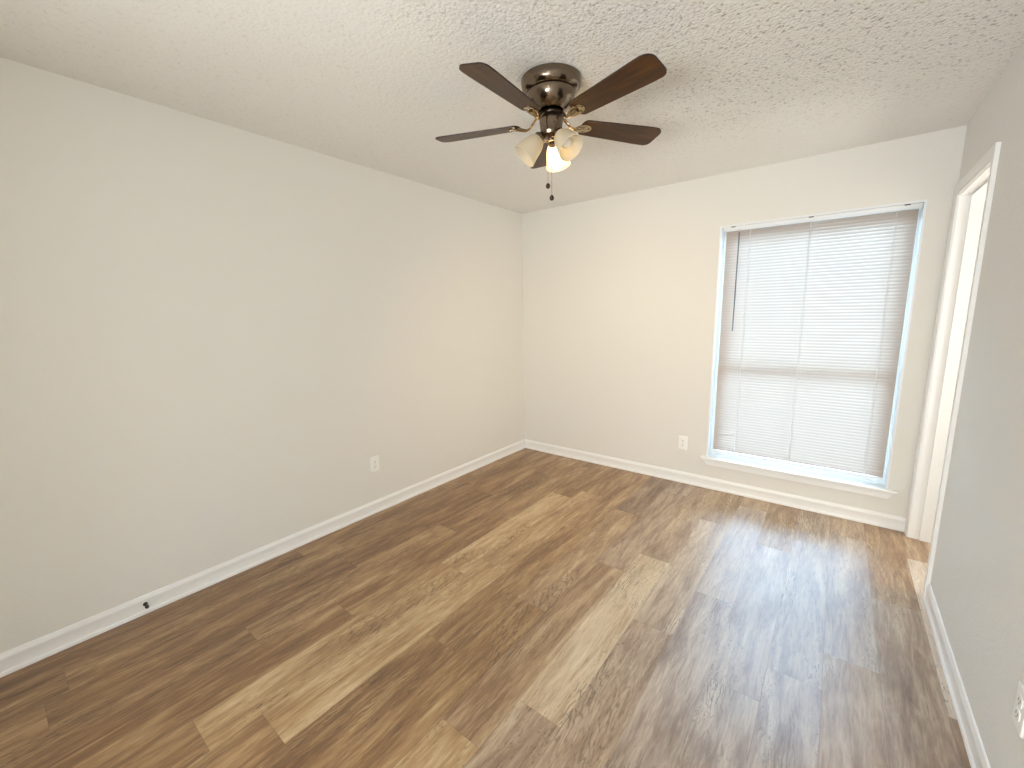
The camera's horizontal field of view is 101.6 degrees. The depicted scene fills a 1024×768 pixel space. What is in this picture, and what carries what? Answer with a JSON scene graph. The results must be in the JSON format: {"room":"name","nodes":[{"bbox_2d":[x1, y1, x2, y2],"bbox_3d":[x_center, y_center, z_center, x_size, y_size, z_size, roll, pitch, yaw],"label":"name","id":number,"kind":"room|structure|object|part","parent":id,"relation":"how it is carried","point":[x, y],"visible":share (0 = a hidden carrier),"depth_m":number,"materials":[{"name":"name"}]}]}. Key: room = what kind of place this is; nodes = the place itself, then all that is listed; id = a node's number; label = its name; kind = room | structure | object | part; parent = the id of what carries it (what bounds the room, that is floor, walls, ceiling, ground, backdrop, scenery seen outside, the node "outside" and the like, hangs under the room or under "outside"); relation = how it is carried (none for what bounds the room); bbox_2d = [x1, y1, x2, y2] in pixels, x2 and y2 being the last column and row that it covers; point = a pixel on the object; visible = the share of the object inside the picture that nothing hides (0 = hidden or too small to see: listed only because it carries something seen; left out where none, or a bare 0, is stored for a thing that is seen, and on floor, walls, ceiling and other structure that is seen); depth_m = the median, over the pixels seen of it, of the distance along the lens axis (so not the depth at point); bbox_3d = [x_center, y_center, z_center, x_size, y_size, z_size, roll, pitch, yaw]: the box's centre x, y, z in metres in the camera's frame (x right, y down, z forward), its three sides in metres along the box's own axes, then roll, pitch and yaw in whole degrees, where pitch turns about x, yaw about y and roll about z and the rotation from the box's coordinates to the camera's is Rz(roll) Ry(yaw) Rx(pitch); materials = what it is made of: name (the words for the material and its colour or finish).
{"room":"empty bedroom","nodes":[
{"label":"empty bedroom","id":0,"kind":"room"},
{"bbox_2d":[0,57,524,653],"bbox_3d":[-2.091,-0.027,1.707,0.150,2.440,7.370,6,12,37],"label":"wall","id":1,"kind":"structure","parent":0,"point":[212,333],"depth_m":2.18,"materials":[{"name":"white paint"}]},
{"bbox_2d":[0,439,524,677],"bbox_3d":[-1.232,0.962,2.832,0.016,0.094,4.500,6,12,37],"label":"baseboard","id":2,"kind":"structure","parent":1,"relation":"attached to","point":[19,657],"depth_m":2.28,"materials":[{"name":"white paint"}]},
{"bbox_2d":[370,455,379,472],"bbox_3d":[-1.009,0.589,3.075,0.008,0.115,0.070,6,12,37],"label":"wall outlet","id":3,"kind":"object","parent":1,"relation":"attached to","point":[374,461],"visible":1,"depth_m":3.07,"materials":[{"name":"white plastic"}]},
{"bbox_2d":[0,448,970,767],"bbox_3d":[-0.762,1.336,0.807,3.320,0.001,7.220,6,12,37],"label":"floor","id":4,"kind":"structure","parent":0,"point":[525,608],"depth_m":1.82,"materials":[{"name":"plastic"}]},
{"bbox_2d":[0,0,1023,213],"bbox_3d":[-0.413,-1.103,0.195,4.450,0.120,7.370,6,12,37],"label":"ceiling","id":5,"kind":"structure","parent":0,"point":[373,84],"depth_m":1.72,"materials":[{"name":"white paint"}]},
{"bbox_2d":[435,53,666,200],"bbox_3d":[0.154,-1.068,1.819,1.061,0.496,1.026,6,12,37],"label":"ceiling fan","id":6,"kind":"object","parent":5,"relation":"hanging from","point":[549,90],"visible":1,"depth_m":1.75,"materials":[{"name":"brown wood"}]},
{"bbox_3d":[-0.158,-1.160,1.940,0.407,0.006,0.127,2,22,17],"label":"fan blade","id":7,"kind":"part","parent":6,"relation":"part of","materials":[{"name":"brown wood"}]},
{"bbox_3d":[-0.028,-1.099,1.560,0.127,0.006,0.407,20,19,32],"label":"fan blade","id":8,"kind":"part","parent":6,"relation":"part of","materials":[{"name":"brown wood"}]},
{"bbox_3d":[0.068,-1.033,1.845,0.123,0.130,0.123,6,12,37],"label":"lamp shade","id":9,"kind":"part","parent":6,"relation":"part of","materials":[{"name":"white glass"}]},
{"bbox_2d":[535,132,544,142],"bbox_3d":[0.121,-1.088,1.842,0.053,0.055,0.053,6,12,37],"label":"socket","id":10,"kind":"object","parent":6,"relation":"attached to","point":[540,136],"depth_m":1.82,"materials":[{"name":"brown metal"}]},
{"bbox_3d":[0.168,-1.205,2.178,0.127,0.006,0.407,-13,9,1],"label":"fan blade","id":11,"kind":"part","parent":6,"relation":"part of","materials":[{"name":"brown wood"}]},
{"bbox_3d":[0.177,-0.965,1.861,0.002,0.236,0.002,6,12,37],"label":"pull chain","id":12,"kind":"part","parent":6,"relation":"part of","materials":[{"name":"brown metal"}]},
{"bbox_2d":[548,141,554,146],"bbox_3d":[0.190,-1.098,1.893,0.055,0.055,0.055,6,12,37],"label":"socket","id":13,"kind":"object","parent":6,"relation":"attached to","point":[551,143],"depth_m":1.88,"materials":[{"name":"brown metal"}]},
{"bbox_3d":[0.206,-1.053,1.952,0.113,0.130,0.129,6,12,37],"label":"lamp shade","id":14,"kind":"part","parent":6,"relation":"part of","materials":[{"name":"white glass"}]},
{"bbox_3d":[0.222,-1.046,1.788,0.065,0.068,0.049,6,12,37],"label":"light bulb","id":15,"kind":"part","parent":6,"relation":"part of","materials":[{"name":"white glass"}]},
{"bbox_3d":[0.233,-1.024,1.774,0.129,0.130,0.113,6,12,37],"label":"lamp shade","id":16,"kind":"part","parent":6,"relation":"part of","materials":[{"name":"white glass"}]},
{"bbox_3d":[0.378,-1.107,1.563,0.127,0.006,0.407,7,3,-37],"label":"fan blade","id":17,"kind":"part","parent":6,"relation":"part of","materials":[{"name":"brown wood"}]},
{"bbox_3d":[0.499,-1.172,1.946,0.407,0.006,0.127,-4,-2,-18],"label":"fan blade","id":18,"kind":"part","parent":6,"relation":"part of","materials":[{"name":"brown wood"}]},
{"bbox_2d":[522,125,966,517],"bbox_3d":[1.872,-0.332,3.159,4.300,2.440,0.170,6,12,37],"label":"wall","id":19,"kind":"structure","parent":0,"point":[619,291],"depth_m":3.47,"materials":[{"name":"white paint"}]},
{"bbox_2d":[678,436,687,449],"bbox_3d":[1.444,0.497,3.529,0.070,0.115,0.008,6,12,37],"label":"wall outlet","id":20,"kind":"object","parent":19,"relation":"attached to","point":[682,439],"visible":1,"depth_m":3.52,"materials":[{"name":"white plastic"}]},
{"bbox_2d":[525,439,905,531],"bbox_3d":[1.353,0.785,3.646,3.083,0.094,0.016,6,12,37],"label":"baseboard","id":21,"kind":"structure","parent":19,"relation":"attached to","point":[884,520],"depth_m":3.30,"materials":[{"name":"white paint"}]},
{"bbox_2d":[700,199,927,498],"bbox_3d":[2.065,-0.224,2.998,1.196,1.868,0.211,6,12,37],"label":"window","id":22,"kind":"structure","parent":19,"relation":"in","point":[824,478],"depth_m":2.96,"materials":[{"name":"white plastic"}]},
{"bbox_3d":[2.079,0.640,3.139,1.196,0.014,0.208,6,12,37],"label":"sill","id":23,"kind":"part","parent":22,"relation":"part of","materials":[{"name":"white paint"}]},
{"bbox_2d":[713,203,922,479],"bbox_3d":[2.036,-0.267,2.958,1.077,1.745,0.048,6,12,37],"label":"window blind","id":24,"kind":"object","parent":22,"relation":"attached to","point":[813,313],"visible":1,"depth_m":2.91,"materials":[{"name":"white plastic"}]},
{"bbox_3d":[1.757,-0.292,3.185,0.006,1.714,0.029,6,12,37],"label":"ladder cord","id":25,"kind":"part","parent":24,"relation":"part of","materials":[{"name":"white fabric"}]},
{"bbox_3d":[2.059,0.586,3.104,1.047,0.014,0.022,6,12,37],"label":"rail","id":26,"kind":"part","parent":24,"relation":"part of","materials":[{"name":"white plastic"}]},
{"bbox_3d":[2.042,-0.261,2.967,0.006,1.714,0.029,6,12,37],"label":"ladder cord","id":27,"kind":"part","parent":24,"relation":"part of","materials":[{"name":"white fabric"}]},
{"bbox_3d":[2.381,-0.224,2.706,0.006,1.714,0.029,6,12,37],"label":"ladder cord","id":28,"kind":"part","parent":24,"relation":"part of","materials":[{"name":"white fabric"}]},
{"bbox_2d":[930,43,1023,767],"bbox_3d":[1.192,0.084,0.704,0.110,2.440,4.600,6,12,37],"label":"wall","id":29,"kind":"structure","parent":0,"point":[977,583],"depth_m":1.51,"materials":[{"name":"white paint"}]},
{"bbox_2d":[904,141,1001,597],"bbox_3d":[2.337,-0.016,2.192,0.128,2.116,0.805,6,12,37],"label":"door","id":30,"kind":"structure","parent":29,"relation":"in","point":[973,195],"depth_m":2.39,"materials":[{"name":"white paint"}]},
{"bbox_2d":[923,583,990,767],"bbox_3d":[0.939,1.286,0.650,0.016,0.094,3.673,6,12,37],"label":"baseboard","id":31,"kind":"structure","parent":29,"relation":"attached to","point":[975,750],"depth_m":1.53,"materials":[{"name":"white paint"}]},
{"bbox_2d":[1012,680,1023,737],"bbox_3d":[1.335,0.853,1.098,0.008,0.115,0.070,6,12,37],"label":"wall outlet","id":32,"kind":"object","parent":29,"relation":"attached to","point":[1018,710],"visible":1,"depth_m":1.09,"materials":[{"name":"white plastic"}]},
{"bbox_2d":[1014,707,1019,721],"bbox_3d":[1.334,0.872,1.102,0.004,0.027,0.034,6,12,37],"label":"receptacle","id":33,"kind":"object","parent":32,"relation":"attached to","point":[1016,709],"depth_m":1.10,"materials":[{"name":"grey plastic"}]},
{"bbox_2d":[1017,694,1022,708],"bbox_3d":[1.333,0.833,1.096,0.004,0.027,0.034,6,12,37],"label":"receptacle","id":34,"kind":"object","parent":32,"relation":"attached to","point":[1019,696],"depth_m":1.09,"materials":[{"name":"grey plastic"}]}
]}

